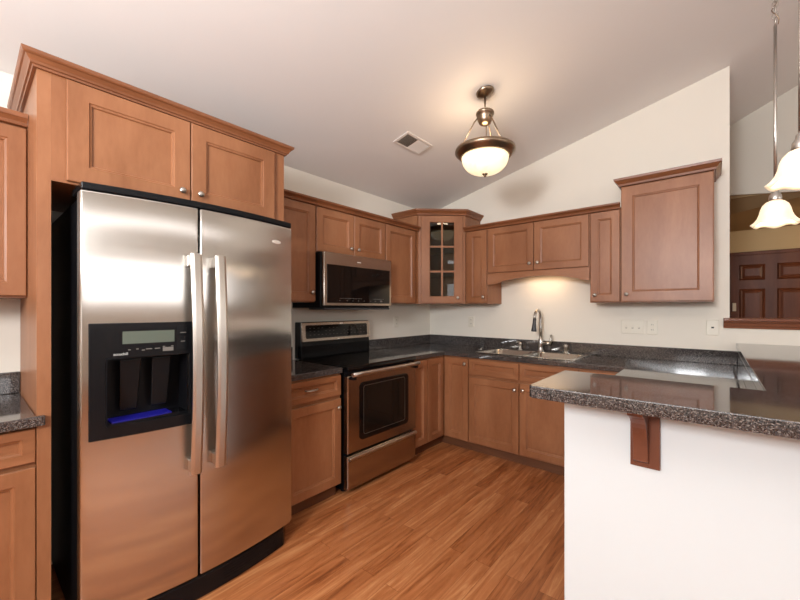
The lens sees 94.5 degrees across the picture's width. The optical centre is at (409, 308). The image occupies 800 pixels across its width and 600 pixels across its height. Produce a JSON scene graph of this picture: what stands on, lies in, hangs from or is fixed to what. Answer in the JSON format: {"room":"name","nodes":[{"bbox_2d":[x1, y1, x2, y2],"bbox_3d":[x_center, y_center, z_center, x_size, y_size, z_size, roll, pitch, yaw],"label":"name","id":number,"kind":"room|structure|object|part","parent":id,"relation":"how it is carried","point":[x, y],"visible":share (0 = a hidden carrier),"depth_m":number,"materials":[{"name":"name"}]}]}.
{"room":"kitchen","nodes":[
{"label":"kitchen","id":0,"kind":"room"},
{"bbox_2d":[0,71,429,564],"bbox_3d":[-2.014,0.079,1.805,0.100,2.500,7.220,0,0,40],"label":"wall","id":1,"kind":"structure","parent":0,"point":[414,319],"depth_m":3.29,"materials":[{"name":"beige paint"}]},
{"bbox_2d":[0,371,19,394],"bbox_3d":[-2.139,0.362,1.559,0.020,0.104,0.681,0,0,40],"label":"backsplash","id":2,"kind":"structure","parent":1,"relation":"attached to","point":[9,381],"depth_m":1.79,"materials":[{"name":"stone"}]},
{"bbox_2d":[0,106,27,298],"bbox_3d":[-2.007,-0.444,1.451,0.362,0.795,0.682,0,0,40],"label":"upper cabinet","id":3,"kind":"object","parent":1,"relation":"attached to","point":[13,124],"visible":1,"depth_m":1.59,"materials":[{"name":"brown wood"}]},
{"bbox_3d":[-1.882,-0.817,1.347,0.036,0.050,0.682,0,0,40],"label":"crown molding","id":4,"kind":"part","parent":3,"relation":"part of","materials":[{"name":"brown wood"}]},
{"bbox_2d":[7,43,293,220],"bbox_3d":[-1.329,-0.745,2.024,0.677,0.476,1.153,0,0,40],"label":"upper cabinet","id":5,"kind":"object","parent":1,"relation":"attached to","point":[106,130],"visible":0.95,"depth_m":1.70,"materials":[{"name":"brown wood"}]},
{"bbox_3d":[-1.238,-0.718,1.662,0.020,0.407,0.453,0,0,40],"label":"door","id":6,"kind":"part","parent":5,"relation":"part of","materials":[{"name":"brown wood"}]},
{"bbox_3d":[-1.329,-0.955,2.024,0.674,0.055,1.153,0,0,40],"label":"crown molding","id":7,"kind":"part","parent":5,"relation":"part of","materials":[{"name":"brown wood"}]},
{"bbox_3d":[-1.101,-0.572,1.791,0.028,0.030,0.030,0,0,40],"label":"knob","id":8,"kind":"part","parent":5,"relation":"part of","materials":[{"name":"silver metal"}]},
{"bbox_3d":[-1.049,-0.572,1.854,0.028,0.030,0.030,0,0,40],"label":"knob","id":9,"kind":"part","parent":5,"relation":"part of","materials":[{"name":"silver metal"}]},
{"bbox_3d":[-0.947,-0.718,2.014,0.020,0.407,0.450,0,0,40],"label":"door","id":10,"kind":"part","parent":5,"relation":"part of","materials":[{"name":"brown wood"}]},
{"bbox_2d":[284,189,319,302],"bbox_3d":[-0.964,-0.436,2.712,0.366,0.779,0.459,0,0,40],"label":"upper cabinet","id":11,"kind":"object","parent":1,"relation":"attached to","point":[299,209],"visible":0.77,"depth_m":2.71,"materials":[{"name":"brown wood"}]},
{"bbox_3d":[-0.838,-0.802,2.608,0.040,0.046,0.459,0,0,40],"label":"crown molding","id":12,"kind":"part","parent":11,"relation":"part of","materials":[{"name":"brown wood"}]},
{"bbox_2d":[314,199,388,259],"bbox_3d":[-0.574,-0.627,3.184,0.366,0.396,0.767,0,0,40],"label":"upper cabinet","id":13,"kind":"object","parent":1,"relation":"attached to","point":[339,228],"visible":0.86,"depth_m":3.05,"materials":[{"name":"brown wood"}]},
{"bbox_3d":[-0.594,-0.607,2.953,0.020,0.338,0.375,0,0,40],"label":"door","id":14,"kind":"part","parent":13,"relation":"part of","materials":[{"name":"brown wood"}]},
{"bbox_2d":[292,251,390,309],"bbox_3d":[-0.559,-0.209,3.172,0.402,0.438,0.761,0,0,40],"label":"microwave","id":15,"kind":"object","parent":13,"relation":"attached to","point":[342,281],"visible":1,"depth_m":2.96,"materials":[{"name":"silver metal"}]},
{"bbox_3d":[-0.416,-0.224,3.059,0.032,0.408,0.745,0,0,40],"label":"door","id":16,"kind":"part","parent":15,"relation":"part of","materials":[{"name":"silver metal"}]},
{"bbox_3d":[-0.402,-0.189,3.049,0.003,0.294,0.690,0,0,40],"label":"door glass","id":17,"kind":"part","parent":15,"relation":"part of","materials":[{"name":"black glass"}]},
{"bbox_3d":[-0.448,-0.802,3.081,0.040,0.046,0.767,0,0,40],"label":"crown molding","id":18,"kind":"part","parent":13,"relation":"part of","materials":[{"name":"brown wood"}]},
{"bbox_3d":[-0.351,-0.607,3.247,0.020,0.338,0.376,0,0,40],"label":"door","id":19,"kind":"part","parent":13,"relation":"part of","materials":[{"name":"brown wood"}]},
{"bbox_2d":[394,317,398,327],"bbox_3d":[-0.145,0.148,3.984,0.007,0.116,0.072,0,0,40],"label":"power outlet","id":20,"kind":"object","parent":1,"relation":"attached to","point":[396,319],"visible":1,"depth_m":3.98,"materials":[{"name":"beige plastic"}]},
{"bbox_2d":[384,218,420,303],"bbox_3d":[-0.180,-0.436,3.661,0.366,0.779,0.470,0,0,40],"label":"upper cabinet","id":21,"kind":"object","parent":1,"relation":"attached to","point":[400,237],"visible":0.66,"depth_m":3.58,"materials":[{"name":"brown wood"}]},
{"bbox_3d":[-0.054,-0.802,3.558,0.040,0.046,0.470,0,0,40],"label":"crown molding","id":22,"kind":"part","parent":21,"relation":"part of","materials":[{"name":"brown wood"}]},
{"bbox_2d":[51,442,563,599],"bbox_3d":[1.742,1.379,0.701,7.300,0.100,10.300,0,0,40],"label":"floor","id":23,"kind":"structure","parent":0,"point":[448,522],"depth_m":2.10,"materials":[{"name":"brown wood"}]},
{"bbox_2d":[0,427,35,599],"bbox_3d":[-1.891,0.892,1.355,0.662,0.874,0.682,0,0,40],"label":"base cabinet","id":24,"kind":"object","parent":23,"relation":"on","point":[17,447],"visible":0.74,"depth_m":1.39,"materials":[{"name":"brown wood"}]},
{"bbox_3d":[-1.572,0.528,1.285,0.020,0.131,0.381,0,0,40],"label":"drawer","id":25,"kind":"part","parent":24,"relation":"part of","materials":[{"name":"brown wood"}]},
{"bbox_2d":[0,371,44,432],"bbox_3d":[-1.887,0.382,1.366,0.654,0.142,0.705,0,0,40],"label":"countertop","id":26,"kind":"structure","parent":24,"relation":"on","point":[15,413],"depth_m":1.51,"materials":[{"name":"stone"}]},
{"bbox_2d":[20,68,50,599],"bbox_3d":[-1.673,0.183,1.645,0.630,2.290,0.040,0,0,40],"label":"refrigerator surround","id":27,"kind":"object","parent":23,"relation":"on","point":[35,310],"visible":0.73,"depth_m":1.45,"materials":[{"name":"brown wood"}]},
{"bbox_2d":[51,181,290,599],"bbox_3d":[-1.207,0.422,1.954,0.916,1.813,0.910,0,0,40],"label":"refrigerator","id":28,"kind":"object","parent":23,"relation":"on","point":[171,316],"visible":1,"depth_m":1.61,"materials":[{"name":"silver metal"}]},
{"bbox_3d":[-1.126,0.379,1.554,0.115,1.663,0.396,0,0,40],"label":"freezer door","id":29,"kind":"part","parent":28,"relation":"part of","materials":[{"name":"silver metal"}]},
{"bbox_3d":[-0.956,0.694,1.637,0.044,0.050,0.036,0,0,40],"label":"handle mount","id":30,"kind":"part","parent":28,"relation":"part of","materials":[{"name":"silver metal"}]},
{"bbox_3d":[-0.925,0.242,1.611,0.042,0.968,0.047,0,0,40],"label":"handle","id":31,"kind":"part","parent":28,"relation":"part of","materials":[{"name":"silver metal"}]},
{"bbox_3d":[-0.890,-0.211,1.714,0.044,0.050,0.036,0,0,40],"label":"handle mount","id":32,"kind":"part","parent":28,"relation":"part of","materials":[{"name":"silver metal"}]},
{"bbox_3d":[-0.890,0.694,1.714,0.044,0.050,0.036,0,0,40],"label":"handle mount","id":33,"kind":"part","parent":28,"relation":"part of","materials":[{"name":"silver metal"}]},
{"bbox_3d":[-0.859,0.242,1.689,0.042,0.968,0.047,0,0,40],"label":"handle","id":34,"kind":"part","parent":28,"relation":"part of","materials":[{"name":"silver metal"}]},
{"bbox_3d":[-0.833,0.379,1.907,0.116,1.663,0.506,0,0,40],"label":"door","id":35,"kind":"part","parent":28,"relation":"part of","materials":[{"name":"silver metal"}]},
{"bbox_2d":[291,373,341,515],"bbox_3d":[-0.852,0.892,2.615,0.662,0.874,0.448,0,0,40],"label":"base cabinet","id":36,"kind":"object","parent":23,"relation":"on","point":[316,407],"visible":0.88,"depth_m":2.44,"materials":[{"name":"brown wood"}]},
{"bbox_3d":[-0.628,0.536,2.429,0.020,0.140,0.437,0,0,40],"label":"drawer","id":37,"kind":"part","parent":36,"relation":"part of","materials":[{"name":"brown wood"}]},
{"bbox_2d":[291,347,342,381],"bbox_3d":[-0.861,0.383,2.623,0.638,0.140,0.454,0,0,40],"label":"countertop","id":38,"kind":"structure","parent":36,"relation":"on","point":[300,370],"depth_m":2.51,"materials":[{"name":"stone"}]},
{"bbox_2d":[295,320,420,491],"bbox_3d":[-0.422,0.721,3.082,0.726,1.215,0.777,0,0,40],"label":"range","id":39,"kind":"object","parent":23,"relation":"on","point":[377,396],"visible":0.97,"depth_m":2.91,"materials":[{"name":"silver metal"}]},
{"bbox_3d":[-0.633,0.196,3.267,0.028,0.162,0.753,0,0,40],"label":"control panel","id":40,"kind":"part","parent":39,"relation":"part of","materials":[{"name":"silver metal"}]},
{"bbox_3d":[-0.627,0.194,3.262,0.011,0.110,0.683,0,0,40],"label":"control glass","id":41,"kind":"part","parent":39,"relation":"part of","materials":[{"name":"black glass"}]},
{"bbox_2d":[299,351,415,370],"bbox_3d":[-0.420,0.427,3.072,0.597,0.032,0.763,0,0,40],"label":"cooktop","id":42,"kind":"object","parent":39,"relation":"in","point":[348,360],"depth_m":2.97,"materials":[{"name":"black glass"}]},
{"bbox_3d":[-0.214,0.461,2.902,0.029,0.032,0.755,0,0,40],"label":"rail","id":43,"kind":"part","parent":39,"relation":"part of","materials":[{"name":"black plastic"}]},
{"bbox_3d":[-0.208,1.165,2.897,0.041,0.237,0.763,0,0,40],"label":"storage drawer","id":44,"kind":"part","parent":39,"relation":"part of","materials":[{"name":"silver metal"}]},
{"bbox_3d":[-0.208,0.754,2.897,0.043,0.548,0.763,0,0,40],"label":"oven door","id":45,"kind":"part","parent":39,"relation":"part of","materials":[{"name":"silver metal"}]},
{"bbox_3d":[-0.189,0.742,2.876,0.001,0.358,0.468,0,0,40],"label":"pane trim","id":46,"kind":"part","parent":39,"relation":"part of","materials":[{"name":"grey glass"}]},
{"bbox_3d":[-0.157,0.465,2.854,0.026,0.031,0.751,0,0,40],"label":"handle","id":47,"kind":"part","parent":39,"relation":"part of","materials":[{"name":"silver metal"}]},
{"bbox_2d":[413,358,426,454],"bbox_3d":[-0.149,0.892,3.490,0.632,0.874,0.217,0,0,40],"label":"base cabinet","id":48,"kind":"object","parent":23,"relation":"on","point":[421,371],"visible":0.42,"depth_m":3.32,"materials":[{"name":"brown wood"}]},
{"bbox_2d":[422,355,471,451],"bbox_3d":[0.309,0.892,3.833,0.900,0.874,0.894,0,0,40],"label":"base cabinet","id":49,"kind":"object","parent":23,"relation":"on","point":[447,376],"visible":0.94,"depth_m":3.50,"materials":[{"name":"brown wood"}]},
{"bbox_3d":[0.240,0.847,3.480,0.020,0.760,0.253,0,0,40],"label":"door","id":50,"kind":"part","parent":49,"relation":"part of","materials":[{"name":"brown wood"}]},
{"bbox_3d":[0.441,0.847,3.497,0.259,0.760,0.020,0,0,40],"label":"door","id":51,"kind":"part","parent":49,"relation":"part of","materials":[{"name":"brown wood"}]},
{"bbox_2d":[469,358,579,475],"bbox_3d":[1.101,0.892,3.331,0.962,0.874,0.659,0,0,40],"label":"base cabinet","id":52,"kind":"object","parent":23,"relation":"on","point":[505,422],"visible":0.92,"depth_m":3.12,"materials":[{"name":"brown wood"}]},
{"bbox_3d":[0.733,0.536,3.256,0.476,0.140,0.020,0,0,40],"label":"drawer","id":53,"kind":"part","parent":52,"relation":"part of","materials":[{"name":"brown wood"}]},
{"bbox_3d":[0.733,0.928,3.256,0.476,0.596,0.020,0,0,40],"label":"door","id":54,"kind":"part","parent":52,"relation":"part of","materials":[{"name":"brown wood"}]},
{"bbox_3d":[1.103,0.928,2.951,0.463,0.596,0.020,0,0,40],"label":"door","id":55,"kind":"part","parent":52,"relation":"part of","materials":[{"name":"brown wood"}]},
{"bbox_3d":[1.103,0.536,2.951,0.463,0.140,0.020,0,0,40],"label":"drawer","id":56,"kind":"part","parent":52,"relation":"part of","materials":[{"name":"brown wood"}]},
{"bbox_2d":[580,368,617,374],"bbox_3d":[1.601,0.892,2.919,0.332,0.874,0.659,0,0,40],"label":"base cabinet","id":57,"kind":"object","parent":23,"relation":"on","point":[581,370],"visible":0.05,"depth_m":2.72,"materials":[{"name":"brown wood"}]},
{"bbox_3d":[1.405,0.536,2.702,0.297,0.140,0.020,0,0,40],"label":"drawer","id":58,"kind":"part","parent":57,"relation":"part of","materials":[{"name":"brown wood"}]},
{"bbox_3d":[1.285,0.892,1.856,0.635,0.874,1.476,0,0,40],"label":"base cabinet","id":59,"kind":"object","parent":23,"relation":"on","visible":0},
{"bbox_2d":[369,334,757,389],"bbox_3d":[0.660,0.383,2.769,2.798,0.140,2.088,0,0,40],"label":"countertop","id":60,"kind":"structure","parent":59,"relation":"on","point":[723,368],"depth_m":2.99,"materials":[{"name":"stone"}]},
{"bbox_2d":[476,348,589,360],"bbox_3d":[1.110,0.505,3.369,0.877,0.192,0.480,0,0,40],"label":"sink","id":61,"kind":"object","parent":60,"relation":"in","point":[501,351],"visible":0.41,"depth_m":3.40,"materials":[{"name":"silver metal"}]},
{"bbox_3d":[0.928,0.505,3.482,0.392,0.191,0.360,0,0,40],"label":"bowl","id":62,"kind":"part","parent":61,"relation":"part of","materials":[{"name":"silver metal"}]},
{"bbox_3d":[1.254,0.505,3.213,0.393,0.191,0.360,0,0,40],"label":"bowl","id":63,"kind":"part","parent":61,"relation":"part of","materials":[{"name":"silver metal"}]},
{"bbox_2d":[531,309,551,351],"bbox_3d":[1.224,0.206,3.421,0.141,0.404,0.215,0,0,40],"label":"faucet","id":64,"kind":"object","parent":60,"relation":"on","point":[541,343],"visible":1,"depth_m":3.48,"materials":[{"name":"grey metal"}]},
{"bbox_3d":[1.195,0.146,3.452,0.025,0.284,0.169,0,0,41],"label":"spout","id":65,"kind":"part","parent":64,"relation":"part of","materials":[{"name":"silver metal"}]},
{"bbox_3d":[1.288,0.293,3.459,0.030,0.099,0.091,0,0,-45],"label":"handle","id":66,"kind":"part","parent":64,"relation":"part of","materials":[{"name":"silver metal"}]},
{"bbox_2d":[0,0,797,208],"bbox_3d":[1.138,-2.029,-0.031,7.300,1.819,8.400,0,0,40],"label":"ceiling","id":67,"kind":"structure","parent":0,"point":[335,82],"depth_m":2.24,"materials":[{"name":"white paint"}]},
{"bbox_2d":[393,131,432,154],"bbox_3d":[0.028,-1.322,2.970,0.156,0.043,0.320,0,0,40],"label":"ceiling vent","id":68,"kind":"object","parent":67,"relation":"in","point":[414,144],"visible":1,"depth_m":2.96,"materials":[{"name":"white metal"}]},
{"bbox_2d":[455,85,515,176],"bbox_3d":[0.514,-1.196,2.528,0.408,0.598,0.408,0,0,40],"label":"pendant lamp","id":69,"kind":"object","parent":67,"relation":"hanging from","point":[486,155],"visible":1,"depth_m":2.44,"materials":[{"name":"white glass"}]},
{"bbox_3d":[0.404,-1.197,2.537,0.130,0.219,0.009,0,0,5],"label":"rod","id":70,"kind":"part","parent":69,"relation":"part of","materials":[{"name":"brown metal"}]},
{"bbox_3d":[0.514,-0.979,2.528,0.316,0.118,0.316,0,0,40],"label":"lamp shade","id":71,"kind":"part","parent":69,"relation":"part of","materials":[{"name":"beige glass"}]},
{"bbox_3d":[0.562,-1.197,2.428,0.009,0.219,0.130,0,0,-25],"label":"rod","id":72,"kind":"part","parent":69,"relation":"part of","materials":[{"name":"brown metal"}]},
{"bbox_2d":[750,0,799,228],"bbox_3d":[1.695,-1.107,1.713,0.174,1.448,0.168,0,0,40],"label":"pendant","id":73,"kind":"object","parent":67,"relation":"hanging from","point":[776,213],"visible":0.96,"depth_m":1.71,"materials":[{"name":"beige glass"}]},
{"bbox_3d":[1.695,-0.930,1.713,0.012,0.762,0.012,0,0,40],"label":"rod","id":74,"kind":"part","parent":73,"relation":"part of","materials":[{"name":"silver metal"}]},
{"bbox_3d":[1.695,-0.441,1.713,0.174,0.116,0.168,0,0,40],"label":"lamp shade","id":75,"kind":"part","parent":73,"relation":"part of","materials":[{"name":"beige glass"}]},
{"bbox_3d":[1.695,-1.553,1.713,0.019,0.481,0.019,0,0,-5],"label":"chain","id":76,"kind":"part","parent":73,"relation":"part of","materials":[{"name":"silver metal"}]},
{"bbox_2d":[764,0,799,191],"bbox_3d":[1.292,-1.120,1.221,0.174,1.422,0.168,0,0,40],"label":"pendant","id":77,"kind":"object","parent":67,"relation":"hanging from","point":[787,176],"visible":1,"depth_m":1.22,"materials":[{"name":"beige glass"}]},
{"bbox_3d":[1.292,-0.467,1.221,0.174,0.116,0.168,0,0,40],"label":"lamp shade","id":78,"kind":"part","parent":77,"relation":"part of","materials":[{"name":"beige glass"}]},
{"bbox_3d":[1.292,-0.944,1.221,0.012,0.736,0.012,0,0,40],"label":"rod","id":79,"kind":"part","parent":77,"relation":"part of","materials":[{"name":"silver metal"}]},
{"bbox_2d":[430,66,799,350],"bbox_3d":[3.022,-0.254,2.251,7.100,3.166,0.120,0,0,40],"label":"wall","id":80,"kind":"structure","parent":0,"point":[691,125],"depth_m":3.21,"materials":[{"name":"beige paint"}]},
{"bbox_2d":[391,208,483,303],"bbox_3d":[0.303,-0.527,3.966,0.722,0.961,0.696,0,0,40],"label":"upper cabinet","id":81,"kind":"object","parent":80,"relation":"attached to","point":[441,237],"visible":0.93,"depth_m":3.77,"materials":[{"name":"brown wood"}]},
{"bbox_3d":[0.311,-0.978,3.859,1.001,0.060,0.273,0,0,-4],"label":"crown molding","id":82,"kind":"part","parent":81,"relation":"part of","materials":[{"name":"brown wood"}]},
{"bbox_2d":[430,245,453,255],"bbox_3d":[0.299,-0.639,4.007,0.638,0.016,0.611,0,0,40],"label":"shelf","id":83,"kind":"object","parent":81,"relation":"attached to","point":[435,250],"depth_m":4.03,"materials":[{"name":"brown"}]},
{"bbox_2d":[430,272,453,277],"bbox_3d":[0.299,-0.374,4.007,0.638,0.016,0.611,0,0,40],"label":"shelf","id":84,"kind":"object","parent":81,"relation":"attached to","point":[432,274],"depth_m":4.00,"materials":[{"name":"brown wood"}]},
{"bbox_3d":[0.328,-0.499,3.770,0.424,0.889,0.020,0,0,-2],"label":"door","id":85,"kind":"part","parent":81,"relation":"part of","materials":[{"name":"brown wood"}]},
{"bbox_2d":[468,316,473,326],"bbox_3d":[0.679,0.148,4.102,0.072,0.116,0.007,0,0,40],"label":"power outlet","id":86,"kind":"object","parent":80,"relation":"attached to","point":[470,319],"visible":1,"depth_m":4.10,"materials":[{"name":"beige plastic"}]},
{"bbox_2d":[463,224,501,303],"bbox_3d":[0.751,-0.436,3.811,0.248,0.779,0.366,0,0,40],"label":"upper cabinet","id":87,"kind":"object","parent":80,"relation":"attached to","point":[478,291],"visible":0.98,"depth_m":3.71,"materials":[{"name":"brown wood"}]},
{"bbox_3d":[0.647,-0.802,3.685,0.248,0.046,0.040,0,0,40],"label":"crown molding","id":88,"kind":"part","parent":87,"relation":"part of","materials":[{"name":"brown wood"}]},
{"bbox_3d":[0.674,-0.415,3.703,0.219,0.721,0.020,0,0,40],"label":"door","id":89,"kind":"part","parent":87,"relation":"part of","materials":[{"name":"brown wood"}]},
{"bbox_2d":[485,207,589,284],"bbox_3d":[1.205,-0.528,3.436,0.930,0.594,0.366,0,0,40],"label":"upper cabinet","id":90,"kind":"object","parent":80,"relation":"attached to","point":[556,243],"visible":0.91,"depth_m":3.28,"materials":[{"name":"brown wood"}]},
{"bbox_3d":[0.944,-0.560,3.481,0.453,0.430,0.020,0,0,40],"label":"door","id":91,"kind":"part","parent":90,"relation":"part of","materials":[{"name":"brown wood"}]},
{"bbox_3d":[1.102,-0.802,3.310,0.930,0.046,0.040,0,0,40],"label":"crown molding","id":92,"kind":"part","parent":90,"relation":"part of","materials":[{"name":"brown wood"}]},
{"bbox_3d":[1.299,-0.560,3.187,0.455,0.430,0.020,0,0,40],"label":"door","id":93,"kind":"part","parent":90,"relation":"part of","materials":[{"name":"brown wood"}]},
{"bbox_2d":[588,202,621,302],"bbox_3d":[1.650,-0.436,3.069,0.223,0.779,0.366,0,0,40],"label":"upper cabinet","id":94,"kind":"object","parent":80,"relation":"attached to","point":[605,219],"visible":0.96,"depth_m":2.96,"materials":[{"name":"brown wood"}]},
{"bbox_3d":[1.546,-0.802,2.943,0.223,0.046,0.040,0,0,40],"label":"crown molding","id":95,"kind":"part","parent":94,"relation":"part of","materials":[{"name":"brown wood"}]},
{"bbox_2d":[621,320,643,333],"bbox_3d":[1.875,0.157,3.111,0.168,0.116,0.013,0,0,40],"label":"light switch","id":96,"kind":"object","parent":80,"relation":"attached to","point":[627,326],"visible":1,"depth_m":3.11,"materials":[{"name":"beige plastic"}]},
{"bbox_2d":[647,320,657,334],"bbox_3d":[1.985,0.157,3.024,0.076,0.116,0.007,0,0,40],"label":"power outlet","id":97,"kind":"object","parent":80,"relation":"attached to","point":[652,325],"visible":1,"depth_m":3.02,"materials":[{"name":"beige plastic"}]},
{"bbox_2d":[613,158,721,302],"bbox_3d":[1.954,-0.527,2.816,0.650,0.961,0.368,0,0,40],"label":"upper cabinet","id":98,"kind":"object","parent":80,"relation":"attached to","point":[667,215],"visible":1,"depth_m":2.70,"materials":[{"name":"brown wood"}]},
{"bbox_3d":[1.954,-0.978,2.816,0.650,0.060,0.366,0,0,40],"label":"crown molding","id":99,"kind":"part","parent":98,"relation":"part of","materials":[{"name":"brown wood"}]},
{"bbox_2d":[706,320,718,334],"bbox_3d":[2.280,0.144,2.782,0.076,0.116,0.006,0,0,40],"label":"wall jack","id":100,"kind":"object","parent":80,"relation":"attached to","point":[712,326],"visible":1,"depth_m":2.78,"materials":[{"name":"beige plastic"}]},
{"bbox_2d":[723,318,799,329],"bbox_3d":[3.864,0.108,1.542,3.898,0.075,0.202,0,0,40],"label":"trim","id":101,"kind":"structure","parent":80,"relation":"on","point":[743,323],"depth_m":2.59,"materials":[{"name":"brown wood"}]},
{"bbox_2d":[564,403,799,599],"bbox_3d":[1.619,0.811,1.905,0.922,1.034,2.199,0,0,40],"label":"wall","id":102,"kind":"structure","parent":0,"point":[719,519],"depth_m":1.13,"materials":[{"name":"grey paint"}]},
{"bbox_2d":[627,413,659,470],"bbox_3d":[0.710,0.401,1.130,0.080,0.212,0.152,0,0,40],"label":"bracket","id":103,"kind":"object","parent":102,"relation":"attached to","point":[644,430],"visible":0.68,"depth_m":1.16,"materials":[{"name":"brown wood"}]},
{"bbox_3d":[0.697,0.394,1.129,0.040,0.197,0.132,0,0,40],"label":"arm","id":104,"kind":"part","parent":103,"relation":"part of","materials":[{"name":"brown wood"}]},
{"bbox_2d":[529,343,799,439],"bbox_3d":[1.597,0.274,1.785,1.144,0.040,2.410,0,0,40],"label":"countertop","id":105,"kind":"structure","parent":102,"relation":"on","point":[773,409],"depth_m":1.10,"materials":[{"name":"stone"}]},
{"bbox_2d":[730,86,799,195],"bbox_3d":[4.015,-1.886,2.232,0.887,1.858,5.553,0,0,-34],"label":"wall","id":106,"kind":"structure","parent":0,"point":[751,137],"depth_m":3.39,"materials":[{"name":"beige paint"}]},
{"bbox_2d":[730,225,799,252],"bbox_3d":[5.497,0.029,4.150,5.700,2.600,0.100,0,0,40],"label":"wall","id":107,"kind":"structure","parent":0,"point":[785,237],"depth_m":4.80,"materials":[{"name":"beige paint"}]},
{"bbox_2d":[730,248,799,318],"bbox_3d":[4.658,0.279,4.735,1.060,2.100,0.064,0,0,40],"label":"door","id":108,"kind":"structure","parent":107,"relation":"in","point":[763,284],"depth_m":4.77,"materials":[{"name":"brown wood"}]},
{"bbox_3d":[4.352,-0.017,4.956,0.038,0.110,0.015,0,0,40],"label":"lock plate","id":109,"kind":"part","parent":108,"relation":"part of","materials":[{"name":"beige plastic"}]},
{"bbox_3d":[4.659,0.279,4.737,1.060,2.100,0.059,0,0,40],"label":"frame","id":110,"kind":"part","parent":108,"relation":"part of","materials":[{"name":"brown wood"}]},
{"bbox_2d":[730,192,799,231],"bbox_3d":[4.599,-1.087,3.062,5.700,0.258,2.822,0,0,40],"label":"ceiling","id":111,"kind":"structure","parent":0,"point":[744,209],"depth_m":3.70,"materials":[{"name":"beige paint"}]}
]}

